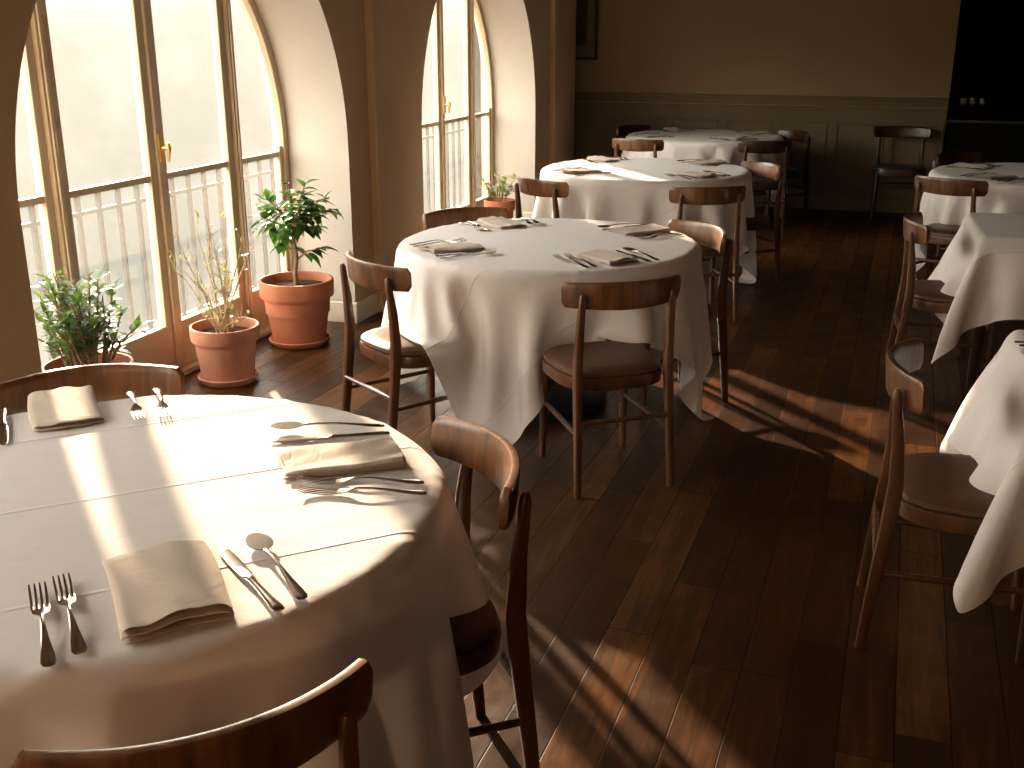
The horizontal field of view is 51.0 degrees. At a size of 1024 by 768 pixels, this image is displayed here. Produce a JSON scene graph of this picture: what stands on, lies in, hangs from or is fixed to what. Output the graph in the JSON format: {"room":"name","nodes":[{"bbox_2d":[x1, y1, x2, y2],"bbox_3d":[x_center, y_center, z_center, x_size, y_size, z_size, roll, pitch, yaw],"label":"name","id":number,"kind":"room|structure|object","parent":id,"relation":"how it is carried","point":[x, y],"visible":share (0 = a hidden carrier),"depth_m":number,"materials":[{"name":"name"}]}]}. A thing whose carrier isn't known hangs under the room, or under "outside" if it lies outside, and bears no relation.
{"room":"restaurant dining room","nodes":[
{"label":"restaurant dining room","id":0,"kind":"room"},
{"bbox_2d":[0,0,576,381],"bbox_3d":[-1.670,-1.425,4.489,0.475,3.200,13.320,6,19,17],"label":"wall","id":1,"kind":"structure","parent":0,"point":[318,47],"depth_m":6.19,"materials":[{"name":"beige paint"}]},
{"bbox_2d":[19,0,294,375],"bbox_3d":[-1.701,-1.138,5.007,0.144,2.335,2.610,6,19,17],"label":"window","id":2,"kind":"structure","parent":1,"relation":"in","point":[169,343],"depth_m":5.17,"materials":[{"name":"beige paint"}]},
{"bbox_2d":[364,0,407,311],"bbox_3d":[-0.758,-2.028,6.358,0.060,3.200,0.420,6,19,17],"label":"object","id":3,"kind":"structure","parent":1,"relation":"attached to","point":[383,20],"depth_m":6.46,"materials":[{"name":"beige paint"}]},
{"bbox_2d":[328,211,532,323],"bbox_3d":[-1.601,0.029,4.989,0.396,0.125,13.220,6,19,17],"label":"baseboard","id":4,"kind":"structure","parent":1,"relation":"attached to","point":[363,309],"depth_m":6.43,"materials":[{"name":"beige paint"}]},
{"bbox_2d":[422,0,493,230],"bbox_3d":[-0.568,-2.204,8.314,0.144,2.335,2.610,6,19,17],"label":"window","id":5,"kind":"structure","parent":1,"relation":"in","point":[472,10],"depth_m":8.90,"materials":[{"name":"glass"}]},
{"bbox_2d":[549,0,569,164],"bbox_3d":[0.435,-3.150,9.842,0.060,3.200,0.480,6,19,17],"label":"trim","id":6,"kind":"structure","parent":1,"relation":"attached to","point":[559,9],"depth_m":9.87,"materials":[{"name":"beige paint"}]},
{"bbox_2d":[474,21,484,198],"bbox_3d":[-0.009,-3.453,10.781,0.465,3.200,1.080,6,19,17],"label":"window pane","id":7,"kind":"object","parent":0,"point":[479,89],"depth_m":10.57,"materials":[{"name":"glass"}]},
{"bbox_2d":[185,206,1023,767],"bbox_3d":[1.953,0.198,4.865,7.720,0.120,15.300,6,19,17],"label":"floor","id":8,"kind":"structure","parent":0,"point":[709,619],"depth_m":3.51,"materials":[{"name":"brown wood"}]},
{"bbox_2d":[0,363,184,415],"bbox_3d":[-1.034,0.396,2.742,0.466,0.806,0.468,-6,19,-19],"label":"dining chair","id":9,"kind":"object","parent":8,"relation":"on","point":[110,381],"visible":0.24,"depth_m":2.82,"materials":[{"name":"brown wood"}]},
{"bbox_2d":[30,265,155,371],"bbox_3d":[-1.760,-0.115,4.398,0.460,0.760,0.461,9,20,26],"label":"potted plant","id":10,"kind":"object","parent":8,"relation":"on","point":[69,327],"visible":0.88,"depth_m":4.33,"materials":[{"name":"green plant"}]},
{"bbox_2d":[11,658,372,767],"bbox_3d":[-0.466,0.753,1.635,0.466,0.806,0.468,-9,20,-26],"label":"dining chair","id":11,"kind":"object","parent":8,"relation":"on","point":[288,735],"visible":0.98,"depth_m":1.37,"materials":[{"name":"brown wood"}]},
{"bbox_2d":[167,209,259,387],"bbox_3d":[-1.423,-0.420,5.202,0.429,0.849,0.391,6,19,17],"label":"potted plant","id":12,"kind":"object","parent":8,"relation":"on","point":[225,347],"visible":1,"depth_m":5.19,"materials":[{"name":"yellow plant"}]},
{"bbox_2d":[247,178,343,349],"bbox_3d":[-1.189,-0.664,5.856,0.510,0.913,0.427,6,19,17],"label":"potted plant","id":13,"kind":"object","parent":8,"relation":"on","point":[297,303],"visible":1,"depth_m":5.79,"materials":[{"name":"green plant"}]},
{"bbox_2d":[339,251,447,429],"bbox_3d":[-0.417,-0.136,4.395,0.468,0.806,0.466,-13,22,-35],"label":"dining chair","id":14,"kind":"object","parent":8,"relation":"on","point":[385,345],"visible":0.72,"depth_m":4.21,"materials":[{"name":"brown wood"}]},
{"bbox_2d":[422,207,508,229],"bbox_3d":[-0.173,-0.450,5.370,0.466,0.806,0.468,-8,19,-23],"label":"dining chair","id":15,"kind":"object","parent":8,"relation":"on","point":[433,219],"visible":0.16,"depth_m":5.43,"materials":[{"name":"brown wood"}]},
{"bbox_2d":[431,415,539,767],"bbox_3d":[-0.219,0.528,2.333,0.468,0.806,0.466,-7,19,-20],"label":"dining chair","id":16,"kind":"object","parent":8,"relation":"on","point":[476,634],"visible":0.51,"depth_m":2.25,"materials":[{"name":"brown wood"}]},
{"bbox_2d":[479,171,517,218],"bbox_3d":[-0.120,-1.501,9.022,0.331,0.563,0.307,-4,18,-14],"label":"potted plant","id":17,"kind":"object","parent":8,"relation":"on","point":[509,203],"visible":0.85,"depth_m":8.95,"materials":[{"name":"green plant"}]},
{"bbox_2d":[515,176,568,218],"bbox_3d":[0.292,-0.907,6.788,0.468,0.806,0.466,-14,23,-38],"label":"dining chair","id":18,"kind":"object","parent":8,"relation":"on","point":[554,190],"visible":0.26,"depth_m":6.49,"materials":[{"name":"brown wood"}]},
{"bbox_2d":[531,379,605,421],"bbox_3d":[0.163,-0.271,4.896,1.300,0.752,1.300,6,19,17],"label":"round table","id":19,"kind":"object","parent":8,"relation":"on","point":[560,399],"visible":0.2,"depth_m":4.81,"materials":[{"name":"brown wood"}]},
{"bbox_2d":[381,218,713,444],"bbox_3d":[0.156,-0.286,4.909,1.508,0.749,1.486,-2,18,-6],"label":"tablecloth","id":20,"kind":"object","parent":19,"relation":"on","point":[484,323],"visible":0.77,"depth_m":4.31,"materials":[{"name":"white fabric"}]},
{"bbox_2d":[409,238,463,244],"bbox_3d":[-0.330,-0.626,4.708,0.256,0.014,0.029,-9,20,-27],"label":"fork","id":21,"kind":"object","parent":20,"relation":"on","point":[459,238],"visible":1,"depth_m":4.71,"materials":[{"name":"silver metal"}]},
{"bbox_2d":[413,239,466,246],"bbox_3d":[-0.312,-0.614,4.671,0.256,0.014,0.029,-9,20,-27],"label":"fork","id":22,"kind":"object","parent":20,"relation":"on","point":[464,239],"visible":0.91,"depth_m":4.67,"materials":[{"name":"silver metal"}]},
{"bbox_2d":[418,242,484,254],"bbox_3d":[-0.254,-0.583,4.563,0.260,0.024,0.153,-10,21,-29],"label":"folded napkin","id":23,"kind":"object","parent":20,"relation":"on","point":[465,246],"visible":0.99,"depth_m":4.52,"materials":[{"name":"beige fabric"}]},
{"bbox_2d":[434,252,472,256],"bbox_3d":[-0.199,-0.543,4.463,0.266,0.009,0.022,-9,20,-26],"label":"table knife","id":24,"kind":"object","parent":20,"relation":"on","point":[440,255],"visible":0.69,"depth_m":4.42,"materials":[{"name":"silver metal"}]},
{"bbox_2d":[440,250,495,258],"bbox_3d":[-0.178,-0.535,4.426,0.258,0.014,0.045,-10,20,-28],"label":"spoon","id":25,"kind":"object","parent":20,"relation":"on","point":[485,251],"visible":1,"depth_m":4.44,"materials":[{"name":"silver metal"}]},
{"bbox_2d":[458,222,483,229],"bbox_3d":[-0.196,-0.753,5.103,0.045,0.014,0.258,-9,20,-26],"label":"spoon","id":26,"kind":"object","parent":20,"relation":"on","point":[475,227],"visible":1,"depth_m":5.03,"materials":[{"name":"silver metal"}]},
{"bbox_2d":[466,221,490,229],"bbox_3d":[-0.158,-0.756,5.123,0.022,0.009,0.266,-9,20,-25],"label":"table knife","id":27,"kind":"object","parent":20,"relation":"on","point":[470,222],"visible":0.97,"depth_m":5.13,"materials":[{"name":"silver metal"}]},
{"bbox_2d":[477,216,527,228],"bbox_3d":[-0.050,-0.780,5.173,0.152,0.025,0.257,-10,20,-29],"label":"folded napkin","id":28,"kind":"object","parent":20,"relation":"on","point":[500,222],"visible":1,"depth_m":5.14,"materials":[{"name":"beige fabric"}]},
{"bbox_2d":[512,218,540,224],"bbox_3d":[0.066,-0.791,5.220,0.029,0.014,0.256,-10,20,-28],"label":"fork","id":29,"kind":"object","parent":20,"relation":"on","point":[528,222],"visible":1,"depth_m":5.19,"materials":[{"name":"silver metal"}]},
{"bbox_2d":[520,217,545,223],"bbox_3d":[0.100,-0.800,5.247,0.029,0.014,0.256,-8,20,-24],"label":"fork","id":30,"kind":"object","parent":20,"relation":"on","point":[534,221],"visible":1,"depth_m":5.22,"materials":[{"name":"silver metal"}]},
{"bbox_2d":[553,254,588,267],"bbox_3d":[0.236,-0.494,4.299,0.029,0.014,0.256,-9,20,-27],"label":"fork","id":31,"kind":"object","parent":20,"relation":"on","point":[560,258],"visible":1,"depth_m":4.28,"materials":[{"name":"silver metal"}]},
{"bbox_2d":[563,253,597,266],"bbox_3d":[0.276,-0.499,4.315,0.029,0.014,0.256,-8,20,-23],"label":"fork","id":32,"kind":"object","parent":20,"relation":"on","point":[573,257],"visible":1,"depth_m":4.31,"materials":[{"name":"silver metal"}]},
{"bbox_2d":[577,250,638,265],"bbox_3d":[0.390,-0.521,4.371,0.153,0.024,0.260,-10,20,-28],"label":"folded napkin","id":33,"kind":"object","parent":20,"relation":"on","point":[606,257],"visible":1,"depth_m":4.32,"materials":[{"name":"beige fabric"}]},
{"bbox_2d":[597,223,641,227],"bbox_3d":[0.515,-0.758,5.120,0.258,0.014,0.045,-10,21,-29],"label":"spoon","id":34,"kind":"object","parent":20,"relation":"on","point":[599,226],"visible":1,"depth_m":5.08,"materials":[{"name":"silver metal"}]},
{"bbox_2d":[602,224,646,229],"bbox_3d":[0.535,-0.744,5.085,0.266,0.009,0.022,-10,20,-28],"label":"table knife","id":35,"kind":"object","parent":20,"relation":"on","point":[640,224],"visible":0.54,"depth_m":5.09,"materials":[{"name":"silver metal"}]},
{"bbox_2d":[616,250,649,261],"bbox_3d":[0.495,-0.531,4.425,0.022,0.009,0.266,-8,19,-23],"label":"table knife","id":36,"kind":"object","parent":20,"relation":"on","point":[632,255],"visible":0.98,"depth_m":4.40,"materials":[{"name":"silver metal"}]},
{"bbox_2d":[609,223,670,235],"bbox_3d":[0.594,-0.715,4.973,0.264,0.024,0.155,-8,19,-23],"label":"folded napkin","id":37,"kind":"object","parent":20,"relation":"on","point":[647,229],"visible":1,"depth_m":4.95,"materials":[{"name":"beige fabric"}]},
{"bbox_2d":[623,247,658,259],"bbox_3d":[0.533,-0.540,4.444,0.045,0.014,0.258,-9,20,-25],"label":"spoon","id":38,"kind":"object","parent":20,"relation":"on","point":[628,249],"visible":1,"depth_m":4.47,"materials":[{"name":"silver metal"}]},
{"bbox_2d":[630,233,678,236],"bbox_3d":[0.650,-0.680,4.876,0.256,0.014,0.029,-8,20,-24],"label":"fork","id":39,"kind":"object","parent":20,"relation":"on","point":[652,233],"visible":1,"depth_m":4.87,"materials":[{"name":"silver metal"}]},
{"bbox_2d":[636,234,682,238],"bbox_3d":[0.666,-0.668,4.838,0.256,0.014,0.029,-10,20,-29],"label":"fork","id":40,"kind":"object","parent":20,"relation":"on","point":[658,234],"visible":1,"depth_m":4.83,"materials":[{"name":"silver metal"}]},
{"bbox_2d":[539,275,680,498],"bbox_3d":[0.355,-0.043,4.104,0.466,0.806,0.468,-5,19,-16],"label":"dining chair","id":41,"kind":"object","parent":8,"relation":"on","point":[579,366],"visible":0.99,"depth_m":3.94,"materials":[{"name":"brown wood"}]},
{"bbox_2d":[615,124,649,156],"bbox_3d":[1.284,-2.127,10.573,0.466,0.806,0.468,-14,23,-38],"label":"dining chair","id":42,"kind":"object","parent":8,"relation":"on","point":[623,130],"visible":0.24,"depth_m":10.62,"materials":[{"name":"brown wood"}]},
{"bbox_2d":[612,138,663,157],"bbox_3d":[1.132,-1.756,9.421,0.466,0.806,0.468,8,19,23],"label":"dining chair","id":43,"kind":"object","parent":8,"relation":"on","point":[636,145],"visible":0.39,"depth_m":9.11,"materials":[{"name":"brown wood"}]},
{"bbox_2d":[605,219,731,413],"bbox_3d":[0.720,-0.327,4.987,0.468,0.806,0.466,-8,19,-23],"label":"dining chair","id":44,"kind":"object","parent":8,"relation":"on","point":[710,235],"visible":0.38,"depth_m":4.92,"materials":[{"name":"brown wood"}]},
{"bbox_2d":[669,186,745,321],"bbox_3d":[1.121,-0.815,6.502,0.466,0.806,0.468,-2,18,-8],"label":"dining chair","id":45,"kind":"object","parent":8,"relation":"on","point":[733,194],"visible":0.44,"depth_m":6.24,"materials":[{"name":"brown wood"}]},
{"bbox_2d":[722,161,783,283],"bbox_3d":[1.570,-1.107,7.407,0.468,0.806,0.466,-7,19,-20],"label":"dining chair","id":46,"kind":"object","parent":8,"relation":"on","point":[760,221],"visible":0.52,"depth_m":7.31,"materials":[{"name":"brown wood"}]},
{"bbox_2d":[737,141,791,236],"bbox_3d":[2.117,-1.709,9.276,0.466,0.806,0.468,-1,18,-4],"label":"dining chair","id":47,"kind":"object","parent":8,"relation":"on","point":[763,147],"visible":0.56,"depth_m":9.05,"materials":[{"name":"brown wood"}]},
{"bbox_2d":[753,129,810,219],"bbox_3d":[2.478,-1.952,10.031,0.468,0.806,0.466,-6,19,-19],"label":"dining chair","id":48,"kind":"object","parent":8,"relation":"on","point":[786,134],"visible":0.6,"depth_m":9.94,"materials":[{"name":"brown wood"}]},
{"bbox_2d":[869,126,931,219],"bbox_3d":[3.626,-1.980,10.078,0.522,0.830,0.468,6,19,17],"label":"dining chair","id":49,"kind":"object","parent":8,"relation":"on","point":[878,170],"visible":0.94,"depth_m":10.05,"materials":[{"name":"brown wood"}]},
{"bbox_2d":[854,337,1023,649],"bbox_3d":[1.236,0.320,2.978,0.468,0.806,0.466,6,19,17],"label":"dining chair","id":50,"kind":"object","parent":8,"relation":"on","point":[934,491],"visible":0.84,"depth_m":2.88,"materials":[{"name":"brown wood"}]},
{"bbox_2d":[883,212,996,373],"bbox_3d":[2.102,-0.403,5.222,0.468,0.806,0.466,5,19,15],"label":"dining chair","id":51,"kind":"object","parent":8,"relation":"on","point":[922,295],"visible":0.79,"depth_m":5.09,"materials":[{"name":"brown wood"}]},
{"bbox_2d":[914,175,988,269],"bbox_3d":[2.806,-0.922,6.835,0.468,0.806,0.466,-17,24,-42],"label":"dining chair","id":52,"kind":"object","parent":8,"relation":"on","point":[940,234],"visible":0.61,"depth_m":6.66,"materials":[{"name":"brown wood"}]},
{"bbox_2d":[932,152,981,169],"bbox_3d":[3.379,-1.290,7.975,0.466,0.806,0.468,-8,20,-25],"label":"dining chair","id":53,"kind":"object","parent":8,"relation":"on","point":[949,158],"visible":0.22,"depth_m":8.05,"materials":[{"name":"brown wood"}]},
{"bbox_2d":[956,325,983,392],"bbox_3d":[2.613,-0.384,5.247,0.720,0.752,0.720,6,19,17],"label":"square table","id":54,"kind":"object","parent":8,"relation":"on","point":[977,332],"visible":0.3,"depth_m":5.10,"materials":[{"name":"brown wood"}]},
{"bbox_2d":[927,212,1023,363],"bbox_3d":[2.608,-0.474,5.207,1.122,0.573,1.141,6,19,17],"label":"tablecloth","id":55,"kind":"object","parent":54,"relation":"on","point":[982,267],"visible":0.91,"depth_m":4.90,"materials":[{"name":"white fabric"}]},
{"bbox_2d":[943,115,1023,162],"bbox_3d":[5.843,-1.978,9.970,3.490,0.890,0.640,6,19,17],"label":"bar counter","id":56,"kind":"object","parent":8,"relation":"on","point":[998,139],"depth_m":10.06,"materials":[{"name":"black paint"}]},
{"bbox_2d":[959,98,967,119],"bbox_3d":[4.233,-2.588,10.093,0.080,0.195,0.080,6,19,17],"label":"wine glass","id":57,"kind":"object","parent":56,"relation":"on","point":[963,102],"visible":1,"depth_m":10.05,"materials":[{"name":"beige"}]},
{"bbox_2d":[967,98,976,119],"bbox_3d":[4.314,-2.580,10.068,0.080,0.195,0.080,6,19,17],"label":"wine glass","id":58,"kind":"object","parent":56,"relation":"on","point":[972,103],"visible":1,"depth_m":10.03,"materials":[{"name":"clear glass"}]},
{"bbox_2d":[976,98,986,119],"bbox_3d":[4.390,-2.572,10.044,0.080,0.195,0.080,6,19,17],"label":"wine glass","id":59,"kind":"object","parent":56,"relation":"on","point":[982,102],"visible":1,"depth_m":10.01,"materials":[{"name":"beige"}]},
{"bbox_2d":[946,115,1023,123],"bbox_3d":[5.843,-2.390,9.837,3.490,0.025,0.640,6,19,17],"label":"countertop","id":60,"kind":"structure","parent":56,"relation":"on","point":[950,119],"depth_m":10.07,"materials":[{"name":"grey"}]},
{"bbox_2d":[1015,600,1023,667],"bbox_3d":[1.804,0.339,3.005,0.720,0.752,0.720,6,19,17],"label":"dining chair","id":61,"kind":"object","parent":8,"relation":"on","point":[1019,658],"visible":0.1,"depth_m":2.89,"materials":[{"name":"brown wood"}]},
{"bbox_2d":[939,330,1023,612],"bbox_3d":[1.794,0.219,2.976,1.094,0.525,1.096,6,19,17],"label":"tablecloth","id":62,"kind":"object","parent":61,"relation":"on","point":[988,426],"visible":0.96,"depth_m":2.83,"materials":[{"name":"white fabric"}]},
{"bbox_3d":[-0.781,0.583,2.246,1.268,0.752,1.268,6,19,17],"label":"round table","id":63,"kind":"object","parent":8,"relation":"on","visible":0},
{"bbox_2d":[0,395,501,767],"bbox_3d":[-0.776,0.575,2.237,1.486,0.749,1.499,-8,19,-23],"label":"tablecloth","id":64,"kind":"object","parent":63,"relation":"on","point":[383,575],"visible":0.9,"depth_m":1.93,"materials":[{"name":"white fabric"}]},
{"bbox_2d":[0,407,8,444],"bbox_3d":[-1.176,0.095,2.482,0.022,0.009,0.266,-8,20,-23],"label":"table knife","id":65,"kind":"object","parent":64,"relation":"on","point":[4,433],"visible":1,"depth_m":2.47,"materials":[{"name":"silver metal"}]},
{"bbox_2d":[28,581,56,666],"bbox_3d":[-0.717,0.362,1.641,0.029,0.014,0.256,-9,20,-25],"label":"fork","id":66,"kind":"object","parent":64,"relation":"on","point":[47,654],"visible":1,"depth_m":1.61,"materials":[{"name":"silver metal"}]},
{"bbox_2d":[27,385,104,430],"bbox_3d":[-1.079,0.053,2.585,0.160,0.026,0.270,-8,20,-25],"label":"folded napkin","id":67,"kind":"object","parent":64,"relation":"on","point":[62,407],"visible":1,"depth_m":2.56,"materials":[{"name":"beige fabric"}]},
{"bbox_2d":[52,572,86,654],"bbox_3d":[-0.688,0.353,1.670,0.029,0.014,0.256,-9,20,-26],"label":"fork","id":68,"kind":"object","parent":64,"relation":"on","point":[78,645],"visible":1,"depth_m":1.64,"materials":[{"name":"silver metal"}]},
{"bbox_2d":[126,390,145,419],"bbox_3d":[-0.918,0.049,2.615,0.029,0.014,0.256,-8,19,-23],"label":"fork","id":69,"kind":"object","parent":64,"relation":"on","point":[135,408],"visible":1,"depth_m":2.59,"materials":[{"name":"silver metal"}]},
{"bbox_2d":[153,388,170,416],"bbox_3d":[-0.861,0.042,2.635,0.029,0.014,0.256,-7,19,-21],"label":"fork","id":70,"kind":"object","parent":64,"relation":"on","point":[161,405],"visible":1,"depth_m":2.61,"materials":[{"name":"silver metal"}]},
{"bbox_2d":[102,540,234,643],"bbox_3d":[-0.563,0.321,1.750,0.177,0.028,0.300,-8,20,-25],"label":"folded napkin","id":71,"kind":"object","parent":64,"relation":"on","point":[168,586],"visible":1,"depth_m":1.71,"materials":[{"name":"beige fabric"}]},
{"bbox_2d":[219,547,284,611],"bbox_3d":[-0.438,0.320,1.785,0.022,0.009,0.266,-12,21,-32],"label":"table knife","id":72,"kind":"object","parent":64,"relation":"on","point":[236,564],"visible":1,"depth_m":1.77,"materials":[{"name":"silver metal"}]},
{"bbox_2d":[246,533,307,599],"bbox_3d":[-0.399,0.305,1.820,0.045,0.014,0.258,-10,21,-29],"label":"spoon","id":73,"kind":"object","parent":64,"relation":"on","point":[256,541],"visible":1,"depth_m":1.84,"materials":[{"name":"silver metal"}]},
{"bbox_2d":[271,421,384,429],"bbox_3d":[-0.422,0.094,2.461,0.258,0.014,0.045,-1,18,-4],"label":"spoon","id":74,"kind":"object","parent":64,"relation":"on","point":[288,425],"visible":1,"depth_m":2.46,"materials":[{"name":"silver metal"}]},
{"bbox_2d":[270,431,389,442],"bbox_3d":[-0.408,0.118,2.410,0.266,0.009,0.022,-3,18,-10],"label":"table knife","id":75,"kind":"object","parent":64,"relation":"on","point":[376,433],"visible":1,"depth_m":2.41,"materials":[{"name":"silver metal"}]},
{"bbox_2d":[275,436,406,479],"bbox_3d":[-0.364,0.152,2.279,0.272,0.025,0.159,-5,18,-14],"label":"folded napkin","id":76,"kind":"object","parent":64,"relation":"on","point":[379,453],"visible":1,"depth_m":2.26,"materials":[{"name":"beige fabric"}]},
{"bbox_2d":[296,475,423,484],"bbox_3d":[-0.305,0.193,2.167,0.256,0.014,0.029,0,18,1],"label":"fork","id":77,"kind":"object","parent":64,"relation":"on","point":[328,480],"visible":1,"depth_m":2.16,"materials":[{"name":"silver metal"}]},
{"bbox_2d":[296,485,426,494],"bbox_3d":[-0.296,0.209,2.117,0.256,0.014,0.029,1,18,2],"label":"fork","id":78,"kind":"object","parent":64,"relation":"on","point":[339,490],"visible":1,"depth_m":2.11,"materials":[{"name":"silver metal"}]},
{"bbox_3d":[0.925,-1.130,7.563,1.414,0.752,1.414,6,19,17],"label":"round table","id":79,"kind":"object","parent":8,"relation":"on","visible":0},
{"bbox_2d":[532,158,756,283],"bbox_3d":[0.927,-1.141,7.562,1.611,0.749,1.608,16,24,40],"label":"tablecloth","id":80,"kind":"object","parent":79,"relation":"on","point":[636,190],"visible":0.63,"depth_m":6.99,"materials":[{"name":"white fabric"}]},
{"bbox_2d":[559,168,601,173],"bbox_3d":[0.457,-1.427,7.183,0.264,0.024,0.155,-9,20,-25],"label":"folded napkin","id":81,"kind":"object","parent":80,"relation":"on","point":[586,170],"visible":1,"depth_m":7.14,"materials":[{"name":"beige fabric"}]},
{"bbox_2d":[577,172,611,175],"bbox_3d":[0.541,-1.379,7.047,0.258,0.014,0.045,-9,20,-25],"label":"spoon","id":82,"kind":"object","parent":80,"relation":"on","point":[602,172],"visible":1,"depth_m":7.06,"materials":[{"name":"silver metal"}]},
{"bbox_2d":[586,156,618,161],"bbox_3d":[0.672,-1.657,7.895,0.153,0.024,0.260,-10,21,-29],"label":"folded napkin","id":83,"kind":"object","parent":80,"relation":"on","point":[594,158],"visible":0.99,"depth_m":7.86,"materials":[{"name":"beige fabric"}]},
{"bbox_2d":[676,171,716,178],"bbox_3d":[1.205,-1.369,7.001,0.154,0.024,0.264,-12,21,-32],"label":"folded napkin","id":84,"kind":"object","parent":80,"relation":"on","point":[695,174],"visible":0.98,"depth_m":6.95,"materials":[{"name":"beige fabric"}]},
{"bbox_2d":[688,159,727,164],"bbox_3d":[1.396,-1.591,7.691,0.257,0.025,0.152,-11,21,-31],"label":"folded napkin","id":85,"kind":"object","parent":80,"relation":"on","point":[704,162],"visible":0.99,"depth_m":7.66,"materials":[{"name":"beige fabric"}]},
{"bbox_2d":[703,170,730,175],"bbox_3d":[1.352,-1.393,7.091,0.045,0.014,0.258,-11,21,-32],"label":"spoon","id":86,"kind":"object","parent":80,"relation":"on","point":[703,170],"visible":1,"depth_m":7.12,"materials":[{"name":"silver metal"}]},
{"bbox_3d":[1.786,-1.950,10.109,1.404,0.752,1.404,6,19,17],"label":"round table","id":87,"kind":"object","parent":8,"relation":"on","visible":0},
{"bbox_2d":[621,129,787,218],"bbox_3d":[1.789,-1.960,10.101,1.567,0.747,1.574,6,19,17],"label":"tablecloth","id":88,"kind":"object","parent":87,"relation":"on","point":[695,144],"visible":0.47,"depth_m":9.49,"materials":[{"name":"white fabric"}]},
{"bbox_2d":[637,133,667,136],"bbox_3d":[1.296,-2.288,9.853,0.257,0.025,0.152,-4,18,-12],"label":"folded napkin","id":89,"kind":"object","parent":88,"relation":"on","point":[641,134],"visible":0.98,"depth_m":9.80,"materials":[{"name":"beige fabric"}]},
{"bbox_2d":[664,127,687,131],"bbox_3d":[1.593,-2.475,10.436,0.154,0.024,0.264,-9,20,-25],"label":"folded napkin","id":90,"kind":"object","parent":88,"relation":"on","point":[675,129],"visible":0.99,"depth_m":10.40,"materials":[{"name":"beige fabric"}]},
{"bbox_2d":[720,136,748,140],"bbox_3d":[1.973,-2.186,9.535,0.152,0.025,0.257,-9,20,-25],"label":"folded napkin","id":91,"kind":"object","parent":88,"relation":"on","point":[726,137],"visible":0.99,"depth_m":9.47,"materials":[{"name":"beige fabric"}]},
{"bbox_2d":[741,131,770,133],"bbox_3d":[2.286,-2.363,10.087,0.260,0.024,0.153,-3,18,-9],"label":"folded napkin","id":92,"kind":"object","parent":88,"relation":"on","point":[750,132],"visible":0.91,"depth_m":10.05,"materials":[{"name":"beige fabric"}]},
{"bbox_3d":[3.558,-1.025,7.236,1.444,0.752,1.444,6,19,17],"label":"round table","id":93,"kind":"object","parent":8,"relation":"on","visible":0},
{"bbox_2d":[915,162,1023,279],"bbox_3d":[3.562,-1.036,7.236,1.612,0.748,1.616,6,19,17],"label":"tablecloth","id":94,"kind":"object","parent":93,"relation":"on","point":[1002,197],"visible":0.52,"depth_m":6.92,"materials":[{"name":"white fabric"}]},
{"bbox_2d":[952,162,993,168],"bbox_3d":[3.211,-1.520,7.471,0.153,0.024,0.260,-14,22,-36],"label":"folded napkin","id":95,"kind":"object","parent":94,"relation":"on","point":[959,164],"visible":0.95,"depth_m":7.44,"materials":[{"name":"beige fabric"}]},
{"bbox_2d":[970,163,1001,165],"bbox_3d":[3.340,-1.552,7.581,0.029,0.014,0.256,-17,24,-42],"label":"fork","id":96,"kind":"object","parent":94,"relation":"on","point":[970,163],"visible":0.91,"depth_m":7.58,"materials":[{"name":"silver metal"}]},
{"bbox_2d":[971,174,1016,179],"bbox_3d":[3.099,-1.336,6.901,0.264,0.024,0.154,-9,20,-25],"label":"folded napkin","id":97,"kind":"object","parent":94,"relation":"on","point":[978,176],"visible":1,"depth_m":6.87,"materials":[{"name":"beige fabric"}]},
{"bbox_2d":[575,0,960,152],"bbox_3d":[2.011,-3.396,10.605,4.420,3.200,0.120,6,19,17],"label":"wall","id":98,"kind":"structure","parent":0,"point":[855,48],"depth_m":10.40,"materials":[{"name":"beige paint"}]},
{"bbox_2d":[575,0,598,59],"bbox_3d":[0.580,-3.847,10.864,0.600,1.090,0.030,6,19,17],"label":"framed picture","id":99,"kind":"object","parent":98,"relation":"attached to","point":[586,10],"visible":0.46,"depth_m":10.88,"materials":[{"name":"black"}]},
{"bbox_2d":[576,0,587,45],"bbox_3d":[0.581,-3.857,10.863,0.380,0.830,0.007,6,19,17],"label":"print","id":100,"kind":"object","parent":99,"relation":"attached to","point":[581,5],"depth_m":10.88},
{"bbox_2d":[574,92,948,199],"bbox_3d":[2.032,-2.362,10.845,4.315,1.085,0.055,6,19,17],"label":"wainscoting","id":101,"kind":"structure","parent":98,"relation":"attached to","point":[843,144],"depth_m":10.54,"materials":[{"name":"brown wood"}]},
{"bbox_2d":[753,193,920,212],"bbox_3d":[2.032,-1.908,10.991,4.315,0.130,0.035,6,19,17],"label":"baseboard","id":102,"kind":"structure","parent":98,"relation":"attached to","point":[813,201],"depth_m":10.58,"materials":[{"name":"brown wood"}]},
{"bbox_2d":[947,0,1023,116],"bbox_3d":[6.000,-3.215,10.043,3.730,3.200,1.230,6,19,17],"label":"wall","id":103,"kind":"structure","parent":0,"point":[988,63],"depth_m":10.96,"materials":[{"name":"black paint"}]},
{"bbox_3d":[-2.044,-0.019,5.667,0.665,0.120,13.000,6,19,17],"label":"balcony slab","id":104,"kind":"object","parent":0,"visible":0},
{"bbox_2d":[22,120,464,360],"bbox_3d":[-2.197,-0.536,5.559,0.040,0.930,12.812,6,19,17],"label":"balcony railing","id":105,"kind":"object","parent":104,"relation":"on","point":[33,223],"visible":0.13,"depth_m":6.31,"materials":[{"name":"metal"}]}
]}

